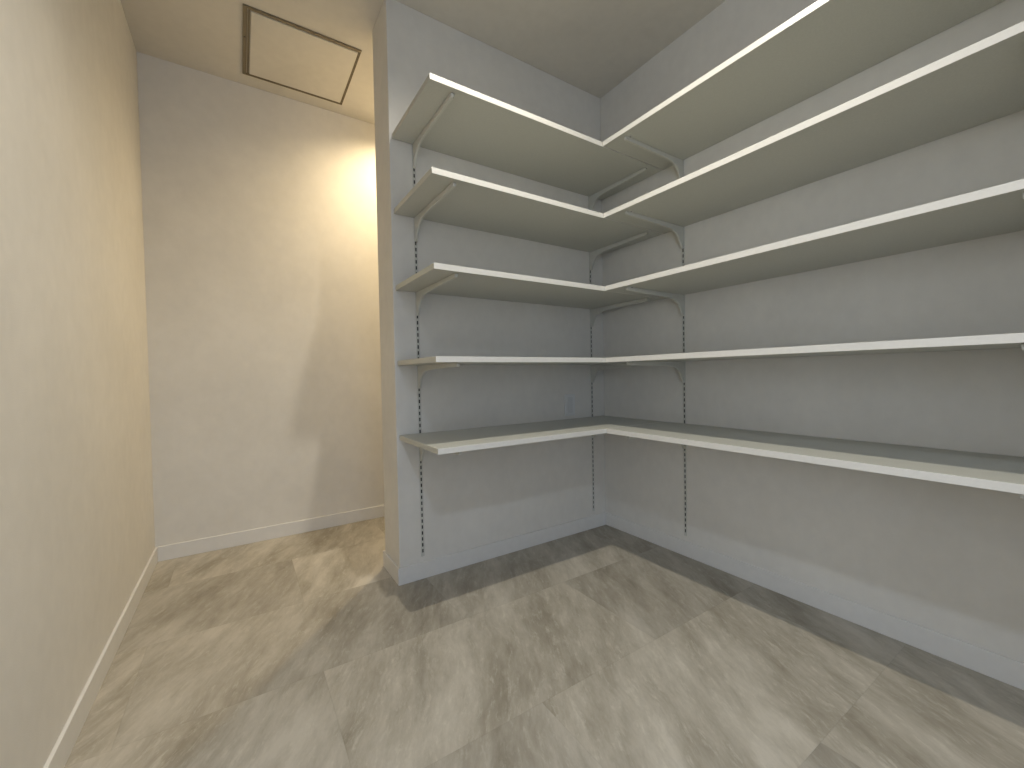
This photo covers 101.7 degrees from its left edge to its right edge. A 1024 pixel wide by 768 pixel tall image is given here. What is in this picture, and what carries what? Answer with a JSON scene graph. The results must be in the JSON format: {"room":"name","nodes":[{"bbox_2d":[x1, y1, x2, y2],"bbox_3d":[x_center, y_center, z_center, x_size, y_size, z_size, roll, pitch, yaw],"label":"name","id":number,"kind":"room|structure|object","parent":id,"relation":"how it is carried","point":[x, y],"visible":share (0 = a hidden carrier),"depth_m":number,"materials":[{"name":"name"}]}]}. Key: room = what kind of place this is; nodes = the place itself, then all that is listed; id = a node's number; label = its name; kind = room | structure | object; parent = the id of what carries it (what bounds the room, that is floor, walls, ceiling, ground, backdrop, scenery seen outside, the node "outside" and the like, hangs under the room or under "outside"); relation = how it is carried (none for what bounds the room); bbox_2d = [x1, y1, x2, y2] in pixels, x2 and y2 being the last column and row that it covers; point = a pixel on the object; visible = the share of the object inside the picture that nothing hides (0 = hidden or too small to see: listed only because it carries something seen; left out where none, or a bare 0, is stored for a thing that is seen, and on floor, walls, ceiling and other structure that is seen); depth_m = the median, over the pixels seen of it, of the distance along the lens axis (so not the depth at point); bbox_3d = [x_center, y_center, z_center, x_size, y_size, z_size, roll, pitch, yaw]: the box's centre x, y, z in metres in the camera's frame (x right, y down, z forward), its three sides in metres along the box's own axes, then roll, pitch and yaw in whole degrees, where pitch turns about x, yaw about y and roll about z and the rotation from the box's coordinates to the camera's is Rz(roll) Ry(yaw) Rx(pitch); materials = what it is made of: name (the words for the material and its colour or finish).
{"room":"storage room","nodes":[
{"label":"storage room","id":0,"kind":"room"},
{"bbox_2d":[0,0,154,767],"bbox_3d":[-0.954,-0.334,0.670,0.120,2.400,3.257,-2,2,-33],"label":"wall","id":1,"kind":"structure","parent":0,"point":[77,530],"depth_m":1.03,"materials":[{"name":"paint"}]},
{"bbox_2d":[43,547,157,767],"bbox_3d":[-0.878,0.828,0.732,0.009,0.071,3.017,-2,2,-33],"label":"baseboard","id":2,"kind":"structure","parent":1,"relation":"attached to","point":[62,749],"depth_m":1.15,"materials":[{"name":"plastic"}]},
{"bbox_2d":[137,52,383,546],"bbox_3d":[-0.883,-0.378,2.588,2.094,2.400,0.120,-2,2,-33],"label":"wall","id":3,"kind":"structure","parent":0,"point":[259,207],"depth_m":2.20,"materials":[{"name":"paint"}]},
{"bbox_2d":[157,505,384,561],"bbox_3d":[-0.823,0.786,2.562,2.084,0.071,0.009,-2,2,-33],"label":"baseboard","id":4,"kind":"structure","parent":3,"relation":"attached to","point":[182,549],"depth_m":2.23,"materials":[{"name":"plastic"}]},
{"bbox_2d":[120,0,725,124],"bbox_3d":[-0.134,-1.575,0.021,3.814,0.080,5.217,-2,2,-33],"label":"ceiling","id":5,"kind":"structure","parent":0,"point":[592,46],"depth_m":1.85,"materials":[{"name":"painted drywall"}]},
{"bbox_2d":[242,3,361,104],"bbox_3d":[-1.028,-1.560,2.020,0.469,0.009,0.458,-2,2,-33],"label":"ceiling hatch","id":6,"kind":"object","parent":5,"relation":"attached to","point":[284,53],"visible":1,"depth_m":1.98,"materials":[{"name":"metal"}]},
{"bbox_2d":[372,0,605,567],"bbox_3d":[-0.042,-0.383,2.117,1.198,2.400,0.207,-2,2,-33],"label":"wall","id":7,"kind":"structure","parent":0,"point":[474,498],"depth_m":1.91,"materials":[{"name":"painted drywall"}]},
{"bbox_2d":[412,147,424,556],"bbox_3d":[-0.397,-0.165,1.763,0.014,1.806,0.002,-2,2,-33],"label":"rail","id":8,"kind":"object","parent":7,"relation":"attached to","point":[413,169],"visible":0.65,"depth_m":1.77,"materials":[{"name":"metal"}]},
{"bbox_2d":[412,93,455,168],"bbox_3d":[-0.302,-0.949,1.587,0.022,0.098,0.382,-2,2,-33],"label":"shelf bracket","id":9,"kind":"object","parent":8,"relation":"attached to","point":[416,145],"visible":1,"depth_m":1.60,"materials":[{"name":"metal"}]},
{"bbox_2d":[414,182,457,241],"bbox_3d":[-0.296,-0.646,1.594,0.022,0.098,0.382,-2,2,-33],"label":"shelf bracket","id":10,"kind":"object","parent":8,"relation":"attached to","point":[418,219],"visible":1,"depth_m":1.62,"materials":[{"name":"metal"}]},
{"bbox_2d":[416,273,458,315],"bbox_3d":[-0.290,-0.335,1.601,0.022,0.098,0.382,-2,2,-33],"label":"shelf bracket","id":11,"kind":"object","parent":8,"relation":"attached to","point":[420,294],"visible":1,"depth_m":1.64,"materials":[{"name":"metal"}]},
{"bbox_2d":[418,363,459,388],"bbox_3d":[-0.285,-0.028,1.607,0.022,0.098,0.382,-2,2,-33],"label":"shelf bracket","id":12,"kind":"object","parent":8,"relation":"attached to","point":[422,369],"visible":0.99,"depth_m":1.66,"materials":[{"name":"metal"}]},
{"bbox_2d":[420,448,460,460],"bbox_3d":[-0.279,0.280,1.615,0.022,0.098,0.382,-2,2,-33],"label":"shelf bracket","id":13,"kind":"object","parent":8,"relation":"attached to","point":[422,451],"visible":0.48,"depth_m":1.75,"materials":[{"name":"metal"}]},
{"bbox_2d":[383,512,605,585],"bbox_3d":[-0.024,0.781,2.141,1.207,0.071,0.225,-2,2,-33],"label":"baseboard","id":14,"kind":"structure","parent":7,"relation":"attached to","point":[425,569],"depth_m":1.94,"materials":[{"name":"plastic"}]},
{"bbox_2d":[564,394,574,415],"bbox_3d":[0.309,0.112,2.222,0.070,0.116,0.009,-2,2,-33],"label":"wall outlet","id":15,"kind":"object","parent":7,"relation":"attached to","point":[569,399],"visible":1,"depth_m":2.22,"materials":[{"name":"plastic"}]},
{"bbox_2d":[588,197,594,510],"bbox_3d":[0.440,-0.193,2.308,0.014,1.806,0.002,-2,2,-33],"label":"rail","id":16,"kind":"object","parent":7,"relation":"attached to","point":[590,280],"visible":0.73,"depth_m":2.31,"materials":[{"name":"metal"}]},
{"bbox_2d":[397,356,626,365],"bbox_3d":[0.134,-0.100,1.867,1.182,0.020,0.404,-2,2,-33],"label":"shelf board","id":17,"kind":"object","parent":16,"relation":"on","point":[462,360],"visible":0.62,"depth_m":1.60,"materials":[{"name":"laminate"}]},
{"bbox_2d":[392,73,661,199],"bbox_3d":[0.117,-1.022,1.847,1.182,0.020,0.404,-2,2,-33],"label":"shelf board","id":18,"kind":"object","parent":16,"relation":"on","point":[476,127],"visible":0.88,"depth_m":1.74,"materials":[{"name":"laminate"}]},
{"bbox_2d":[394,167,662,254],"bbox_3d":[0.122,-0.719,1.854,1.182,0.020,0.404,-2,2,-33],"label":"shelf board","id":19,"kind":"object","parent":16,"relation":"on","point":[475,204],"visible":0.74,"depth_m":1.73,"materials":[{"name":"laminate"}]},
{"bbox_2d":[396,263,663,308],"bbox_3d":[0.128,-0.408,1.861,1.182,0.020,0.404,-2,2,-33],"label":"shelf board","id":20,"kind":"object","parent":16,"relation":"on","point":[470,282],"visible":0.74,"depth_m":1.72,"materials":[{"name":"laminate"}]},
{"bbox_2d":[591,363,642,382],"bbox_3d":[0.552,-0.055,2.153,0.022,0.098,0.382,-2,2,-33],"label":"shelf bracket","id":21,"kind":"object","parent":16,"relation":"attached to","point":[595,369],"visible":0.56,"depth_m":2.24,"materials":[{"name":"metal"}]},
{"bbox_2d":[589,168,646,210],"bbox_3d":[0.535,-0.977,2.132,0.022,0.098,0.382,-2,2,-33],"label":"shelf bracket","id":22,"kind":"object","parent":16,"relation":"attached to","point":[593,198],"visible":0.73,"depth_m":2.16,"materials":[{"name":"metal"}]},
{"bbox_2d":[590,232,647,269],"bbox_3d":[0.541,-0.674,2.139,0.022,0.098,0.382,-2,2,-33],"label":"shelf bracket","id":23,"kind":"object","parent":16,"relation":"attached to","point":[594,254],"visible":1,"depth_m":2.18,"materials":[{"name":"metal"}]},
{"bbox_2d":[590,298,648,326],"bbox_3d":[0.547,-0.363,2.146,0.022,0.098,0.382,-2,2,-33],"label":"shelf bracket","id":24,"kind":"object","parent":16,"relation":"attached to","point":[594,312],"visible":1,"depth_m":2.19,"materials":[{"name":"metal"}]},
{"bbox_3d":[0.558,0.252,2.160,0.023,0.098,0.382,-2,2,-33],"label":"shelf bracket","id":25,"kind":"object","parent":16,"relation":"attached to","visible":0},
{"bbox_2d":[399,416,662,454],"bbox_3d":[0.139,0.207,1.874,1.182,0.020,0.404,-2,2,-33],"label":"shelf board","id":26,"kind":"object","parent":25,"relation":"on","point":[452,441],"visible":0.82,"depth_m":1.72,"materials":[{"name":"laminate"}]},
{"bbox_2d":[64,516,1023,767],"bbox_3d":[-0.089,0.889,0.077,3.814,0.050,5.217,-2,2,-33],"label":"floor","id":27,"kind":"structure","parent":0,"point":[605,646],"depth_m":1.21,"materials":[{"name":"stone"}]},
{"bbox_2d":[600,0,1023,662],"bbox_3d":[0.868,-0.395,1.928,0.120,2.400,3.137,-2,2,-33],"label":"wall","id":28,"kind":"structure","parent":0,"point":[944,558],"depth_m":1.43,"materials":[{"name":"painted drywall"}]},
{"bbox_2d":[682,160,686,535],"bbox_3d":[0.798,-0.191,1.933,0.002,1.806,0.014,-2,2,-33],"label":"rail","id":29,"kind":"object","parent":28,"relation":"attached to","point":[683,249],"visible":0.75,"depth_m":1.94,"materials":[{"name":"metal"}]},
{"bbox_2d":[624,135,682,178],"bbox_3d":[0.625,-0.971,1.806,0.382,0.098,0.022,-2,2,-33],"label":"shelf bracket","id":30,"kind":"object","parent":29,"relation":"attached to","point":[678,163],"visible":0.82,"depth_m":1.83,"materials":[{"name":"metal"}]},
{"bbox_2d":[625,210,683,248],"bbox_3d":[0.631,-0.668,1.813,0.382,0.098,0.022,-2,2,-33],"label":"shelf bracket","id":31,"kind":"object","parent":29,"relation":"attached to","point":[678,230],"visible":1,"depth_m":1.85,"materials":[{"name":"metal"}]},
{"bbox_2d":[626,286,683,315],"bbox_3d":[0.636,-0.357,1.820,0.382,0.098,0.022,-2,2,-33],"label":"shelf bracket","id":32,"kind":"object","parent":29,"relation":"attached to","point":[678,298],"visible":1,"depth_m":1.85,"materials":[{"name":"metal"}]},
{"bbox_2d":[627,361,684,382],"bbox_3d":[0.642,-0.049,1.827,0.382,0.098,0.022,-2,2,-33],"label":"shelf bracket","id":33,"kind":"object","parent":29,"relation":"attached to","point":[679,366],"visible":0.94,"depth_m":1.88,"materials":[{"name":"metal"}]},
{"bbox_2d":[627,436,685,448],"bbox_3d":[0.647,0.258,1.833,0.382,0.098,0.022,-2,2,-33],"label":"shelf bracket","id":34,"kind":"object","parent":29,"relation":"attached to","point":[628,437],"visible":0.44,"depth_m":1.75,"materials":[{"name":"metal"}]},
{"bbox_2d":[603,0,1004,169],"bbox_3d":[1.021,-1.023,1.177,0.404,0.020,1.704,-2,2,-33],"label":"shelf board","id":35,"kind":"object","parent":28,"relation":"attached to","point":[827,43],"visible":1,"depth_m":1.33,"materials":[{"name":"laminate"}]},
{"bbox_2d":[604,21,1023,233],"bbox_3d":[1.026,-0.720,1.184,0.404,0.020,1.704,-2,2,-33],"label":"shelf board","id":36,"kind":"object","parent":28,"relation":"attached to","point":[982,82],"visible":1,"depth_m":1.18,"materials":[{"name":"laminate"}]},
{"bbox_2d":[605,179,1023,298],"bbox_3d":[1.032,-0.409,1.191,0.404,0.020,1.704,-2,2,-33],"label":"shelf board","id":37,"kind":"object","parent":28,"relation":"attached to","point":[999,209],"visible":0.84,"depth_m":1.17,"materials":[{"name":"laminate"}]},
{"bbox_2d":[606,512,1023,689],"bbox_3d":[1.113,0.775,1.493,0.009,0.071,2.120,-2,2,-33],"label":"baseboard","id":38,"kind":"structure","parent":28,"relation":"attached to","point":[1007,670],"depth_m":1.42,"materials":[{"name":"plastic"}]},
{"bbox_2d":[606,333,1023,361],"bbox_3d":[1.037,-0.102,1.198,0.404,0.020,1.704,-2,2,-33],"label":"shelf board","id":39,"kind":"object","parent":28,"relation":"attached to","point":[1014,340],"visible":0.91,"depth_m":1.13,"materials":[{"name":"laminate"}]},
{"bbox_2d":[607,422,1023,493],"bbox_3d":[1.043,0.206,1.205,0.404,0.020,1.704,-2,2,-33],"label":"shelf board","id":40,"kind":"object","parent":28,"relation":"attached to","point":[1005,473],"visible":1,"depth_m":1.18,"materials":[{"name":"laminate"}]}
]}

